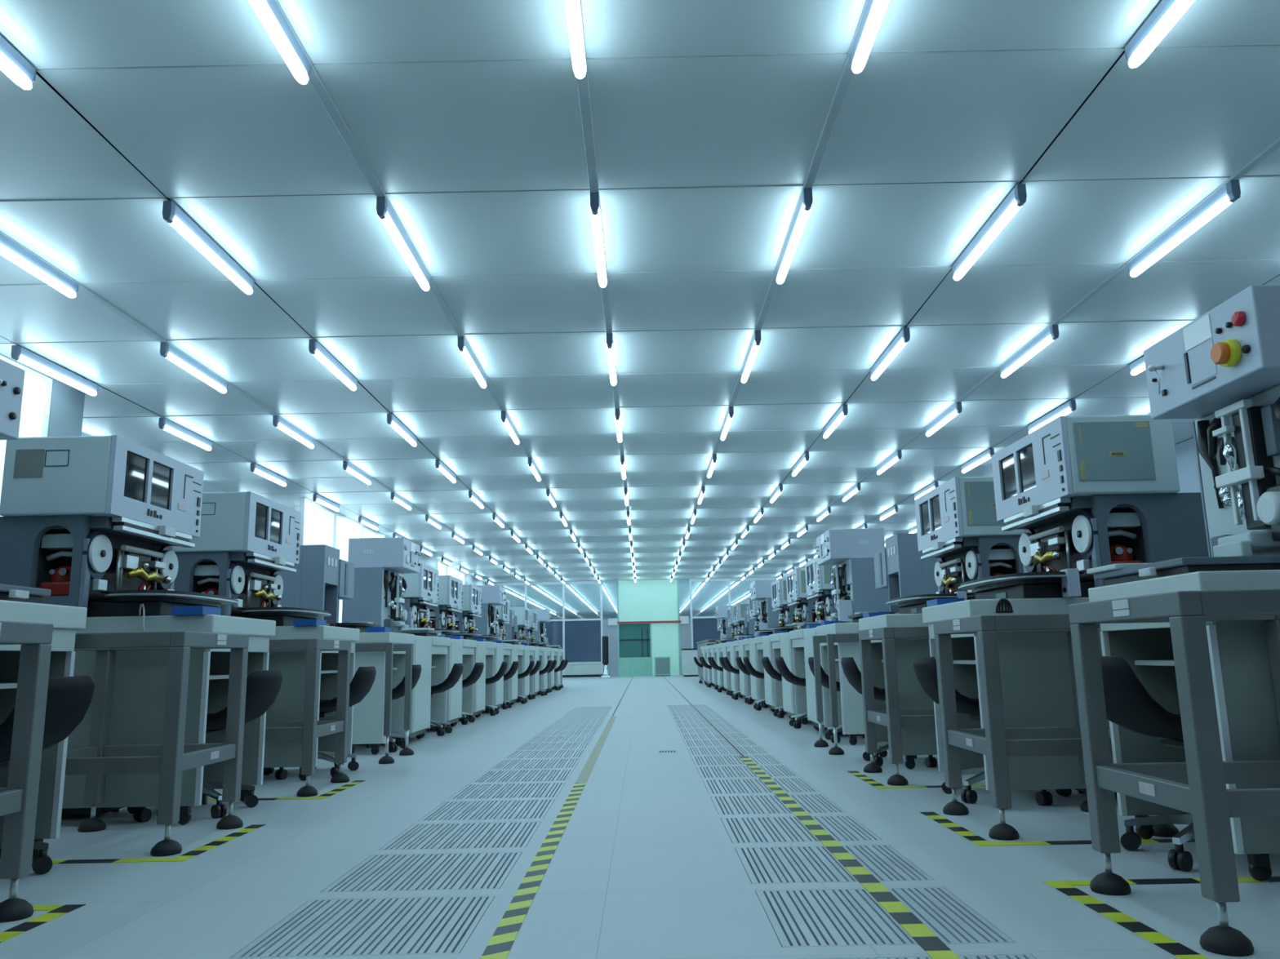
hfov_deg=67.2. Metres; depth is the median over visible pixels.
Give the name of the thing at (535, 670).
swivel chair
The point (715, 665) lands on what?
swivel chair
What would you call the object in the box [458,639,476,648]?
countertop
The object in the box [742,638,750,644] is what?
countertop
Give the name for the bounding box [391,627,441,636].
tray
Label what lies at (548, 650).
desk
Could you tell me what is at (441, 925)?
floor vent
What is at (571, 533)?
ceiling lamp
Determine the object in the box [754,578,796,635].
machine
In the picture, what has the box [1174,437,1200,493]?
wall
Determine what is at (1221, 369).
machine
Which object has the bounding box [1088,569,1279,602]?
countertop
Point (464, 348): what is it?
ceiling lamp
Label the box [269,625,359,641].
countertop
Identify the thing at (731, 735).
floor vent
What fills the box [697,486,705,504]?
ceiling lamp
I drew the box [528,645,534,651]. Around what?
countertop
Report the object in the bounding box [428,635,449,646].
countertop
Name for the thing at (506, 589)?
strip light
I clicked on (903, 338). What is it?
ceiling lamp
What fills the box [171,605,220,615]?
bin
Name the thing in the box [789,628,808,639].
countertop
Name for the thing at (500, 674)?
swivel chair
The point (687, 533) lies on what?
ceiling lamp
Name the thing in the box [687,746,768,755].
floor vent
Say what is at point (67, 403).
wall
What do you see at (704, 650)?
base cabinet
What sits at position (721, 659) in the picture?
swivel chair
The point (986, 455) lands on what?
ceiling lamp
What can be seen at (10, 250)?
ceiling lamp
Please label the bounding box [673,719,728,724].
floor vent
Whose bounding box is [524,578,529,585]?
ceiling lamp
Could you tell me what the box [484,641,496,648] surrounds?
countertop
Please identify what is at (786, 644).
base cabinet
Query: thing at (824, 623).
bin
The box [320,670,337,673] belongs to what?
shelf
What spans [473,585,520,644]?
machine
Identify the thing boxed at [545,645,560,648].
tray
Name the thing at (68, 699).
swivel chair
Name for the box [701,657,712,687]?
swivel chair
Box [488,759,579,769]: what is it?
floor vent
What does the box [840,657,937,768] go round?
swivel chair
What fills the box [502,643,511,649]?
countertop
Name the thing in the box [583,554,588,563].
ceiling lamp
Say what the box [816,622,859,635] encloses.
countertop
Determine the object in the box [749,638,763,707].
base cabinet
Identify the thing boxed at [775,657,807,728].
swivel chair
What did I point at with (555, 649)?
desk
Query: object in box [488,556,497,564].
ceiling lamp
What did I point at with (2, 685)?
shelf
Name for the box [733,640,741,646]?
countertop
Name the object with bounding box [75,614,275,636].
countertop
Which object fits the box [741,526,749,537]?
ceiling lamp
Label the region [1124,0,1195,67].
ceiling lamp
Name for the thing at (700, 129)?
ceiling
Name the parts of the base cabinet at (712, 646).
door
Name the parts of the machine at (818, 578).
stage plate, panel, roof plate, guide post, shade plate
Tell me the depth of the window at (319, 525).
16.51 m
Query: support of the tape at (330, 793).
on the floor
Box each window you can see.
[0,355,53,516]
[299,497,385,622]
[437,560,465,584]
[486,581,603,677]
[688,577,786,648]
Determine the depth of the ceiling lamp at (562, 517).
17.58 m
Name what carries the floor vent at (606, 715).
in the floor
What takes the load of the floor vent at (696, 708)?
in the floor
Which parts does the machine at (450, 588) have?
motor, roof plate, shade plate, panel, stage plate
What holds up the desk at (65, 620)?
on the floor
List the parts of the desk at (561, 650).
panel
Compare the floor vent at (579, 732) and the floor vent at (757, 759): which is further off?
the floor vent at (579, 732)
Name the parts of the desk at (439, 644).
panel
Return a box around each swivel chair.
[0,675,94,875]
[127,669,282,822]
[263,666,376,779]
[351,664,421,754]
[430,663,463,736]
[461,662,484,724]
[484,662,507,715]
[502,661,519,709]
[517,661,534,704]
[528,660,541,699]
[538,660,552,696]
[546,660,556,693]
[554,659,565,690]
[560,659,568,688]
[693,657,703,684]
[699,657,707,685]
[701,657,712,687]
[707,657,718,689]
[710,657,724,693]
[719,657,733,695]
[723,657,740,699]
[735,657,752,704]
[742,657,765,711]
[761,657,784,718]
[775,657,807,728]
[808,657,864,743]
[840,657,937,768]
[913,657,1071,805]
[1100,656,1195,871]
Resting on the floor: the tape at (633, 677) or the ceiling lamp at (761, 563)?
the tape at (633, 677)
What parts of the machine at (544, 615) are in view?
guide rail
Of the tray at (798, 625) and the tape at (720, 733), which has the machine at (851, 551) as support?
the tray at (798, 625)
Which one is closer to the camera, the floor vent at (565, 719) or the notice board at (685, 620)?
the floor vent at (565, 719)
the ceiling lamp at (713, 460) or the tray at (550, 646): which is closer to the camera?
the ceiling lamp at (713, 460)
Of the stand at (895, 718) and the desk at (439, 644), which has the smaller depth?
the stand at (895, 718)
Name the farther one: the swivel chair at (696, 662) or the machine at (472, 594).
the swivel chair at (696, 662)
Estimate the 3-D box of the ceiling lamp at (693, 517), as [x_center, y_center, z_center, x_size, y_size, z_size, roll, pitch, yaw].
[0.990,0.702,17.782,0.058,0.116,1.184,-1,-10,0]
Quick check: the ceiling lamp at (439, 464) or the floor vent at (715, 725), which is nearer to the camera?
the floor vent at (715, 725)
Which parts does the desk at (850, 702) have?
panel, panel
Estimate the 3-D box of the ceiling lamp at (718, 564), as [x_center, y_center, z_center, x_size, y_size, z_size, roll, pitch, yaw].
[2.224,2.418,27.223,0.058,0.116,1.184,-1,-10,0]
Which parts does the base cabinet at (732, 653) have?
door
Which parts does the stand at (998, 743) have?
leg, foot stem, label plate, rail, leg, foot stem, rail, rail, rail, leg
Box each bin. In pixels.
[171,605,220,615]
[293,618,326,626]
[366,626,391,632]
[447,635,463,639]
[471,638,485,641]
[491,640,503,643]
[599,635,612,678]
[757,634,769,636]
[773,631,786,634]
[805,624,820,628]
[820,621,841,626]
[862,612,889,618]
[926,598,964,607]
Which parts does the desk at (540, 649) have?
panel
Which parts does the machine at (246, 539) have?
motor, roof plate, guide post, guide post, shade plate, guide post, panel, stage plate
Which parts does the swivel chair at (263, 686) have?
arm, seat plate, arm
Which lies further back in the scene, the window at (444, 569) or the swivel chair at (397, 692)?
the window at (444, 569)
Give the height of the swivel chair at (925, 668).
0.608 m
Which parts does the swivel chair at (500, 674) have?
arm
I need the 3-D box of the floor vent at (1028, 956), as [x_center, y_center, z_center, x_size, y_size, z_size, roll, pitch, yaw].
[0.569,0.988,1.774,0.511,0.055,0.513,-1,-10,0]
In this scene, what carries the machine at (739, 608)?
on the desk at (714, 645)
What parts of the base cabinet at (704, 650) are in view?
door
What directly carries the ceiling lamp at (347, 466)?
attached to the ceiling
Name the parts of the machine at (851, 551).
dial plate, guide rail, arm, rail, motor plate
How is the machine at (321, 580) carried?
on the desk at (368, 714)
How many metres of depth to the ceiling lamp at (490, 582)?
31.77 m
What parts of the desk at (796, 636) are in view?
panel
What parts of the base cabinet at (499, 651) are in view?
door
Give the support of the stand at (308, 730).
on the floor
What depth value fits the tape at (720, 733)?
8.52 m
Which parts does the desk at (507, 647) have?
panel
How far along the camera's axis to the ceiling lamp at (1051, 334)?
8.22 m
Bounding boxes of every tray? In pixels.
[0,583,51,604]
[348,622,373,623]
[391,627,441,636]
[499,640,520,644]
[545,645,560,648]
[705,642,719,645]
[734,635,756,639]
[791,622,820,630]
[1086,555,1279,586]
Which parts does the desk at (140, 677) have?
panel, panel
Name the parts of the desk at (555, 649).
panel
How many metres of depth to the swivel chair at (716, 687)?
18.17 m
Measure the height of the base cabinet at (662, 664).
0.620 m
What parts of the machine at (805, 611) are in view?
stage plate, panel, roof plate, motor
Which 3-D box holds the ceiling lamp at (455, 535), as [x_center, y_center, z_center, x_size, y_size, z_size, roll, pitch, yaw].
[-3.801,1.231,20.142,0.058,0.116,1.184,-1,-10,0]
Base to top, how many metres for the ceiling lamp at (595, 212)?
0.116 m
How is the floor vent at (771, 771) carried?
in the floor
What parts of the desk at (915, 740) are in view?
panel, panel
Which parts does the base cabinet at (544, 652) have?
door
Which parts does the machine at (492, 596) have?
arm, arm, guide rail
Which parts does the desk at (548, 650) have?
panel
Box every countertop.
[0,600,87,630]
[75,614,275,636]
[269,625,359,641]
[355,631,414,644]
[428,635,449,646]
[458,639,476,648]
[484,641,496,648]
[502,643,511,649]
[517,644,524,650]
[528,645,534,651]
[536,646,543,651]
[725,641,731,647]
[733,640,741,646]
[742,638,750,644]
[755,635,764,644]
[769,632,784,641]
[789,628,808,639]
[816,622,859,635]
[858,613,928,630]
[921,597,1088,623]
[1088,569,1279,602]
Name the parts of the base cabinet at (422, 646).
door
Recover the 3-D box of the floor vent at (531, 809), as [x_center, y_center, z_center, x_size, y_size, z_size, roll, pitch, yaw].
[-0.641,1.447,4.134,0.502,0.055,0.513,-1,-10,0]
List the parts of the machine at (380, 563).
arm, arm, arm, guide rail, dial plate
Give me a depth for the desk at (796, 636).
8.80 m
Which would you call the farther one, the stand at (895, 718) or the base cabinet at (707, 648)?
the base cabinet at (707, 648)
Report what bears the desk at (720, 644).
on the floor
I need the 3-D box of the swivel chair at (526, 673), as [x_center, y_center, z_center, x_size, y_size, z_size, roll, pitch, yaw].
[-1.857,2.963,14.056,0.625,0.608,0.540,-1,-10,-3]
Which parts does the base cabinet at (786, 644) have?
door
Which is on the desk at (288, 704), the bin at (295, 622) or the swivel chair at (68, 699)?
the bin at (295, 622)
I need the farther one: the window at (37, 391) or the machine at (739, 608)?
the machine at (739, 608)
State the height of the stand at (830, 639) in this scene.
0.755 m
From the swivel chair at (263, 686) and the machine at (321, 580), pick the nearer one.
the swivel chair at (263, 686)
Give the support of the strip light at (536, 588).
attached to the ceiling
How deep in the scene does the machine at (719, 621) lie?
22.34 m
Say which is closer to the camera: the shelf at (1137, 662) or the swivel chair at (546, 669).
the shelf at (1137, 662)
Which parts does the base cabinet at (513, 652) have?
door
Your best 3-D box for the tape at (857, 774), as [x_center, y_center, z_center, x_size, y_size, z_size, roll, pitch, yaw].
[1.506,1.514,4.881,0.768,0.001,0.700,-1,-10,0]
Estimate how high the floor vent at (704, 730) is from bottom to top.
0.055 m
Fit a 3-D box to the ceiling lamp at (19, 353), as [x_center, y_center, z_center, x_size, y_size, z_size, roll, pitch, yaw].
[-5.044,-0.920,8.341,0.058,0.116,1.184,-1,-10,0]
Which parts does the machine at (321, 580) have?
stage plate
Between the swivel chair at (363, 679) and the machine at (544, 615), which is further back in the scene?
the machine at (544, 615)
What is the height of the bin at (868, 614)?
0.035 m
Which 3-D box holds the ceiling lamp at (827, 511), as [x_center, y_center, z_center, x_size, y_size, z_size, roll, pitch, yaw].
[3.389,0.654,17.782,0.058,0.116,1.184,-1,-10,0]
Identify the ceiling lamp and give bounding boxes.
[0,35,36,89]
[0,232,78,297]
[10,345,98,395]
[158,417,212,450]
[160,342,227,393]
[162,200,254,294]
[248,0,311,84]
[250,462,287,486]
[272,415,315,448]
[308,339,357,391]
[312,493,339,511]
[342,461,371,484]
[358,515,378,530]
[376,196,430,291]
[386,413,417,446]
[391,492,411,510]
[392,533,408,540]
[420,546,432,556]
[425,515,441,528]
[435,459,456,483]
[441,557,452,565]
[451,532,464,543]
[457,336,486,388]
[459,565,468,573]
[468,490,484,508]
[472,545,483,555]
[474,573,482,580]
[487,579,493,585]
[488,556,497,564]
[492,513,504,528]
[501,411,519,444]
[502,564,510,573]
[511,530,519,542]
[514,573,520,579]
[524,544,533,554]
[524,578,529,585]
[528,457,541,481]
[536,555,542,564]
[546,488,555,507]
[546,564,551,572]
[560,512,567,526]
[564,0,586,79]
[569,529,576,541]
[577,543,582,553]
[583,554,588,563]
[589,563,593,571]
[590,192,607,287]
[606,333,617,386]
[614,408,622,442]
[620,455,626,479]
[623,487,628,506]
[626,511,630,525]
[628,528,631,540]
[630,542,633,552]
[677,552,680,561]
[680,541,684,551]
[685,527,690,539]
[690,509,696,524]
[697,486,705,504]
[706,453,716,478]
[715,560,720,568]
[720,406,733,440]
[723,551,728,559]
[731,540,737,550]
[740,330,761,382]
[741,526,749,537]
[748,568,754,574]
[753,508,764,523]
[757,560,764,568]
[768,551,776,559]
[769,484,782,502]
[775,187,813,284]
[777,573,782,579]
[781,539,790,549]
[786,567,794,573]
[791,452,808,476]
[796,524,808,537]
[799,559,808,567]
[816,506,831,521]
[822,404,848,438]
[841,483,860,502]
[849,0,889,73]
[858,524,866,528]
[870,327,910,380]
[876,450,902,475]
[879,505,897,520]
[908,526,916,533]
[914,481,938,499]
[924,402,962,436]
[951,183,1026,280]
[960,448,994,473]
[999,324,1058,377]
[1027,400,1075,434]
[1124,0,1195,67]
[1127,179,1240,277]
[1128,356,1145,375]
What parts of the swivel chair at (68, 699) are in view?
seat plate, arm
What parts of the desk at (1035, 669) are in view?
panel, cable coil, panel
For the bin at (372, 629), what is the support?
on the desk at (368, 714)
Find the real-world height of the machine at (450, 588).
0.758 m
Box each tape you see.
[0,904,85,942]
[52,824,265,864]
[207,780,364,801]
[480,782,586,958]
[575,715,616,782]
[612,676,633,716]
[669,682,744,756]
[739,756,959,958]
[847,771,986,788]
[920,812,1195,846]
[1043,876,1279,958]
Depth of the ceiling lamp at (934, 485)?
15.32 m
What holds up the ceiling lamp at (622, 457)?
attached to the ceiling
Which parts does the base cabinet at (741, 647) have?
door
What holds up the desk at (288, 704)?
on the floor
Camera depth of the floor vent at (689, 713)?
10.65 m
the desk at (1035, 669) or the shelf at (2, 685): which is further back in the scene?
the desk at (1035, 669)
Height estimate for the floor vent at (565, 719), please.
0.055 m
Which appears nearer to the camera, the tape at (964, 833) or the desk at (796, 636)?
the tape at (964, 833)
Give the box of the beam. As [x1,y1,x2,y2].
[617,620,681,623]
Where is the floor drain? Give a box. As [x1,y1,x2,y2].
[658,750,676,752]
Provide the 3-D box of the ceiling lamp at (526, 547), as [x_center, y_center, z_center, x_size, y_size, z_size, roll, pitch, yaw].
[-2.593,1.643,22.502,0.058,0.116,1.184,-1,-10,0]
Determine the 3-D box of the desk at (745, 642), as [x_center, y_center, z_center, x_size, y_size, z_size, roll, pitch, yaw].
[1.885,2.519,12.692,0.950,0.841,0.750,-1,-10,0]
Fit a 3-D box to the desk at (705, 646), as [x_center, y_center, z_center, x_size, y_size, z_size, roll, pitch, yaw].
[1.915,4.063,21.071,0.950,0.841,0.750,-1,-10,0]
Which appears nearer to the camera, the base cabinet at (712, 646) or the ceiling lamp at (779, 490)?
the ceiling lamp at (779, 490)
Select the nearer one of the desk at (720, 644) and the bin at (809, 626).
the bin at (809, 626)
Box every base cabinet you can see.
[391,635,431,741]
[430,639,462,729]
[468,641,485,718]
[484,643,503,712]
[506,644,517,705]
[520,645,529,702]
[531,646,538,696]
[539,647,546,694]
[548,648,554,689]
[554,648,559,689]
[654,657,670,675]
[680,648,698,676]
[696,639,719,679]
[702,646,708,682]
[706,645,712,685]
[711,644,718,687]
[715,644,724,691]
[722,643,729,691]
[729,641,740,697]
[738,640,748,699]
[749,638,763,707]
[762,635,779,711]
[780,632,807,723]
[803,627,827,733]
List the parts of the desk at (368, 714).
panel, panel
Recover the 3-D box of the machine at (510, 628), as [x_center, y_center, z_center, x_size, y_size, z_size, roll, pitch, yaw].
[-2.361,2.647,16.985,0.835,0.628,0.740,-1,-10,0]
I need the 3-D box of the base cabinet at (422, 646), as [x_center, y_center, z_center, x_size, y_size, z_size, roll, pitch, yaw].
[-2.067,1.697,7.794,0.621,0.835,0.640,-1,-10,0]
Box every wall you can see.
[47,379,486,585]
[551,614,715,619]
[602,617,691,676]
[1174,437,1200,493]
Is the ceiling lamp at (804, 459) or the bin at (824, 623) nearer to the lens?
the bin at (824, 623)
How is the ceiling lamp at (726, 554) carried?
attached to the ceiling
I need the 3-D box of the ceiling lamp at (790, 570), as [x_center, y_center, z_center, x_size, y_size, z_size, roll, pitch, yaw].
[4.632,2.806,29.583,0.058,0.116,1.184,-1,-10,0]
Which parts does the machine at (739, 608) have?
panel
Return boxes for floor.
[0,675,1279,958]
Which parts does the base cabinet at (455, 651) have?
door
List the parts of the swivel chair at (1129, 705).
arm, seat plate, arm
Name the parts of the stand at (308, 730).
rail, rail, foot stem, rail, leg, rail, label plate, foot stem, leg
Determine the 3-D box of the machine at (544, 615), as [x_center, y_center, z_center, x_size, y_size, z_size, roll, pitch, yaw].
[-2.125,3.298,21.177,0.764,0.858,0.753,-1,-10,0]
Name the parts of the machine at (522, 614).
panel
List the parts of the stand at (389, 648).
rail, rail, foot stem, leg, foot stem, leg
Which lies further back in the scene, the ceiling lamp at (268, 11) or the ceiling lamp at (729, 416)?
the ceiling lamp at (729, 416)
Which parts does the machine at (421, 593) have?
roof plate, shade plate, guide post, panel, stage plate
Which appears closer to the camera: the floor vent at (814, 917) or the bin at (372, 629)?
the floor vent at (814, 917)
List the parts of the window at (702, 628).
tinted pane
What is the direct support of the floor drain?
on the floor
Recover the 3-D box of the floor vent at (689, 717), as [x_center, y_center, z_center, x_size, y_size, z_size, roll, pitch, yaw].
[0.599,2.511,10.035,0.511,0.055,0.513,-1,-10,0]
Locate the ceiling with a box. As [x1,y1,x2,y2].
[0,0,1279,617]
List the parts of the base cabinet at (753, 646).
door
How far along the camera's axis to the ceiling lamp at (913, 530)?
20.34 m
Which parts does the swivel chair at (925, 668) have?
arm, arm, seat plate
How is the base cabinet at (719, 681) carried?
on the floor
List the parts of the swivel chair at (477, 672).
arm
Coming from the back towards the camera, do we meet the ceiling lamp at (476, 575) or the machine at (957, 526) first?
the ceiling lamp at (476, 575)
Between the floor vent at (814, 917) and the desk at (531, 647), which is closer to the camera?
the floor vent at (814, 917)
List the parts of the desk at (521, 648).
panel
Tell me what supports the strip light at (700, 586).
attached to the ceiling
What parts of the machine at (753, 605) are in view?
panel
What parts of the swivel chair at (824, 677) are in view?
arm, arm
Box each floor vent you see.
[231,896,494,958]
[321,852,521,892]
[378,822,540,850]
[418,800,554,821]
[448,782,564,799]
[471,769,573,782]
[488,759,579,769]
[503,750,585,759]
[515,742,590,750]
[526,736,594,742]
[535,730,597,736]
[542,725,600,730]
[548,721,603,726]
[554,718,604,722]
[560,714,607,718]
[564,711,608,715]
[568,709,610,711]
[572,706,612,709]
[666,704,707,707]
[667,706,711,710]
[669,709,714,712]
[670,712,718,715]
[671,715,722,719]
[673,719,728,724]
[675,723,734,728]
[678,728,741,733]
[680,733,749,739]
[683,739,757,746]
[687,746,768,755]
[691,755,782,765]
[696,765,798,777]
[702,777,817,794]
[710,794,844,814]
[720,816,881,843]
[735,844,933,884]
[755,887,1014,947]
[819,954,1035,958]
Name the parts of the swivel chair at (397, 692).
arm, arm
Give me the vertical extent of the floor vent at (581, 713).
0.055 m
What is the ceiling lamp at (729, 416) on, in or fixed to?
attached to the ceiling
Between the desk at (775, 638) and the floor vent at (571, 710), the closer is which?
the desk at (775, 638)
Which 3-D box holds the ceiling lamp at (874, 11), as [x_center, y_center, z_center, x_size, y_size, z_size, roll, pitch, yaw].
[0.938,-1.908,3.621,0.058,0.116,1.184,-1,-10,0]
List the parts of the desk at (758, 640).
panel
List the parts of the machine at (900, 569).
stage plate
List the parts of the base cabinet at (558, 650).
door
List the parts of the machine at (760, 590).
guide rail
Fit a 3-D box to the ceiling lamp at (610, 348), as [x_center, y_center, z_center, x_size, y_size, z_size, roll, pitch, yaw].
[-0.244,-1.015,8.341,0.058,0.116,1.184,-1,-10,0]
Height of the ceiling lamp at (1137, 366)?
0.116 m
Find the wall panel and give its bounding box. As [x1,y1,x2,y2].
[617,579,677,622]
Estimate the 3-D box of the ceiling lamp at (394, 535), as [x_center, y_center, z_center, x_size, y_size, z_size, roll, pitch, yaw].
[-5.001,1.255,20.142,0.058,0.116,1.184,-1,-10,0]
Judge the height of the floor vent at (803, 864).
0.055 m
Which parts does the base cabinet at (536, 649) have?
door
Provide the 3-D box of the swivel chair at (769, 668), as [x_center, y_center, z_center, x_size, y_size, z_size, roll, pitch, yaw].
[1.577,2.123,9.872,0.625,0.608,0.540,-1,-10,-1]
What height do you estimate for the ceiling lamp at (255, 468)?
0.116 m
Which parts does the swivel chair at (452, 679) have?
arm, arm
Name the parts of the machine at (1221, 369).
key stem, arm, arm, knob, arm, knob, guide rail, knob, rail, arm, motor plate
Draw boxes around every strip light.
[505,588,555,614]
[532,585,577,614]
[566,584,597,613]
[602,584,617,612]
[680,582,704,612]
[700,581,738,612]
[731,592,750,605]
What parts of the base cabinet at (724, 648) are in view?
door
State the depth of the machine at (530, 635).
19.48 m
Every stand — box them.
[0,621,53,923]
[0,631,248,858]
[265,638,351,796]
[355,642,413,764]
[812,633,859,755]
[858,626,935,786]
[933,613,1179,840]
[1068,589,1279,956]
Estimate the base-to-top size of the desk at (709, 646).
0.841 m
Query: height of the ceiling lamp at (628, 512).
0.116 m
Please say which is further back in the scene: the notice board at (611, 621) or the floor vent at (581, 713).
the notice board at (611, 621)
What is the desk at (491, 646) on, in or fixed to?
on the floor
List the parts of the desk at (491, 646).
panel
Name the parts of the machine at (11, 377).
knob, knob, knob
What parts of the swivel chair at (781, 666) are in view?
arm, arm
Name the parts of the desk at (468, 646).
panel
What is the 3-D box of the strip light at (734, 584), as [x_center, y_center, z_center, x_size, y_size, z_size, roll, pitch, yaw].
[3.487,5.612,44.711,0.060,0.100,22.000,-1,-10,0]
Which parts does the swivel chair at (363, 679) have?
seat plate, arm, arm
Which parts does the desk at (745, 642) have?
panel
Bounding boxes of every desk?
[0,600,87,862]
[62,614,275,824]
[263,625,359,781]
[351,631,414,755]
[422,635,449,737]
[454,639,476,725]
[479,641,496,716]
[497,643,511,710]
[513,644,524,703]
[527,645,534,697]
[535,646,543,695]
[543,647,551,692]
[551,648,557,689]
[559,648,563,685]
[700,646,705,683]
[704,645,707,680]
[708,644,715,686]
[713,644,719,686]
[719,643,726,691]
[725,641,733,693]
[733,640,742,697]
[742,638,754,702]
[755,635,771,711]
[769,632,790,718]
[789,628,815,728]
[816,622,864,745]
[858,613,937,768]
[921,597,1113,808]
[1088,569,1279,881]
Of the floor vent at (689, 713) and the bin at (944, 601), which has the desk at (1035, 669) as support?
the bin at (944, 601)
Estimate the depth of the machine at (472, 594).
12.50 m
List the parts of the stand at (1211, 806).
leg, foot stem, label plate, rail, rail, rail, leg, foot stem, rail, leg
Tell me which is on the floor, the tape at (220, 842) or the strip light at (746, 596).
the tape at (220, 842)
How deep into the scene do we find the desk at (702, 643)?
26.79 m
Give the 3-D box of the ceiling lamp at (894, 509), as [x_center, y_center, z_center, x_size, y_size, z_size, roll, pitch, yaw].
[4.589,0.631,17.782,0.058,0.116,1.184,-1,-10,0]
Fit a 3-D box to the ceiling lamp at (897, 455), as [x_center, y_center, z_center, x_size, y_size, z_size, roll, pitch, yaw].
[3.372,-0.216,13.062,0.058,0.116,1.184,-1,-10,0]
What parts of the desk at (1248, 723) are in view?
panel, panel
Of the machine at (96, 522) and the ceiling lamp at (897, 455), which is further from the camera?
the ceiling lamp at (897, 455)
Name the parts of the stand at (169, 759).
rail, foot stem, leg, rail, rail, rail, foot stem, leg, rail, label plate, foot stem, leg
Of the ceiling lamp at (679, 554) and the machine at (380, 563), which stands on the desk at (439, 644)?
the machine at (380, 563)
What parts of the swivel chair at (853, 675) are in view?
arm, arm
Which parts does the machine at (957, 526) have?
stage plate, panel, guard plate, shade plate, guide post, roof plate, motor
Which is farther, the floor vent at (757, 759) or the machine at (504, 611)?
the machine at (504, 611)
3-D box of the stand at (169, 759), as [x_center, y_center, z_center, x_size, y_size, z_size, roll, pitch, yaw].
[-1.906,0.967,3.627,0.644,0.755,0.616,-1,-10,0]
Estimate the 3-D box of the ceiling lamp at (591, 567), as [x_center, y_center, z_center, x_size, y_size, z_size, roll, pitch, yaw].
[-1.376,2.489,27.223,0.058,0.116,1.184,-1,-10,0]
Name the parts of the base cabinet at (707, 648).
door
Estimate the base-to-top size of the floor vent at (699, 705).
0.055 m
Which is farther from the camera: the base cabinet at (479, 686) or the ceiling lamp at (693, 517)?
the ceiling lamp at (693, 517)
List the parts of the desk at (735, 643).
panel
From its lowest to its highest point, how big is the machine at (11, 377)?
0.858 m
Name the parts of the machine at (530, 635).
panel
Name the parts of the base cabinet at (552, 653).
door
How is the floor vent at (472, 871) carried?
in the floor
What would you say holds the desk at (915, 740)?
on the floor
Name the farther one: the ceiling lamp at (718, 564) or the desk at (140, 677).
the ceiling lamp at (718, 564)
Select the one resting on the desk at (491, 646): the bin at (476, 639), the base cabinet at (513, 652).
the bin at (476, 639)
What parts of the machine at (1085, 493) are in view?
stage plate, panel, guide post, guide post, shade plate, guide post, guard plate, roof plate, plate, motor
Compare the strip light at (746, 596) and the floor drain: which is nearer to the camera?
the floor drain
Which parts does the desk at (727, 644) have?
panel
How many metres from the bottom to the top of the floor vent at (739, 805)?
0.055 m
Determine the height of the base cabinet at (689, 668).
0.860 m
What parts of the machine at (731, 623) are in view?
panel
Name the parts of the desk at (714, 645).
panel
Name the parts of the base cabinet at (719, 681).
door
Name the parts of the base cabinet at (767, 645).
door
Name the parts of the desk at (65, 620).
panel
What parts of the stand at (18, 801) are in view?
rail, rail, foot stem, rail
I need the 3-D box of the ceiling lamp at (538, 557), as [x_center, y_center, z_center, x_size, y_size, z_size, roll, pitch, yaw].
[-2.584,2.078,24.863,0.058,0.116,1.184,-1,-10,0]
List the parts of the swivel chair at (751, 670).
arm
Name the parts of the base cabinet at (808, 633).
door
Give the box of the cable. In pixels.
[138,604,145,631]
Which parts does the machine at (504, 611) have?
panel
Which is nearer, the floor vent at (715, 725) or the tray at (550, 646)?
the floor vent at (715, 725)
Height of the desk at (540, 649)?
0.841 m
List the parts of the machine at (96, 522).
motor, roof plate, guide post, guide post, shade plate, panel, guide post, stage plate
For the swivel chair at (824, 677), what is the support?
on the floor
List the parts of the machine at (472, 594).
roof plate, shade plate, panel, stage plate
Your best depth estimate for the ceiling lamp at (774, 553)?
24.64 m
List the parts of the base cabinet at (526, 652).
door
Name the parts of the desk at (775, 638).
panel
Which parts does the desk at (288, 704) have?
panel, panel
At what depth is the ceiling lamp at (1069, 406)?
10.55 m
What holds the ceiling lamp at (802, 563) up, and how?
attached to the ceiling
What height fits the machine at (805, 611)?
0.758 m
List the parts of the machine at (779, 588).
panel, roof plate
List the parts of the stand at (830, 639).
leg, foot stem, leg, foot stem, rail, rail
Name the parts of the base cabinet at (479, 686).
door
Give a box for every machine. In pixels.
[0,359,51,604]
[0,435,237,617]
[172,491,331,626]
[278,544,381,632]
[342,537,441,636]
[401,563,460,637]
[427,575,482,639]
[453,584,499,641]
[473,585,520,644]
[494,599,524,642]
[502,610,530,644]
[510,606,542,646]
[523,610,550,647]
[529,608,560,648]
[705,605,733,645]
[706,618,723,643]
[715,606,739,643]
[720,602,749,642]
[731,605,757,640]
[734,579,781,639]
[735,595,759,636]
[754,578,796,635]
[768,568,817,632]
[784,557,837,630]
[791,528,889,630]
[848,533,938,622]
[885,476,1023,613]
[958,414,1208,599]
[1086,284,1279,586]
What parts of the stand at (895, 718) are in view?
leg, label plate, foot stem, rail, leg, rail, foot stem, rail, rail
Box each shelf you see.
[0,682,17,688]
[208,675,229,679]
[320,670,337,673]
[952,660,976,664]
[1134,659,1174,666]
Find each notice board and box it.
[608,618,617,625]
[680,616,688,624]
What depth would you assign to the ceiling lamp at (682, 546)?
22.20 m
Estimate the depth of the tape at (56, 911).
2.48 m
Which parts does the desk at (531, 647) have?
panel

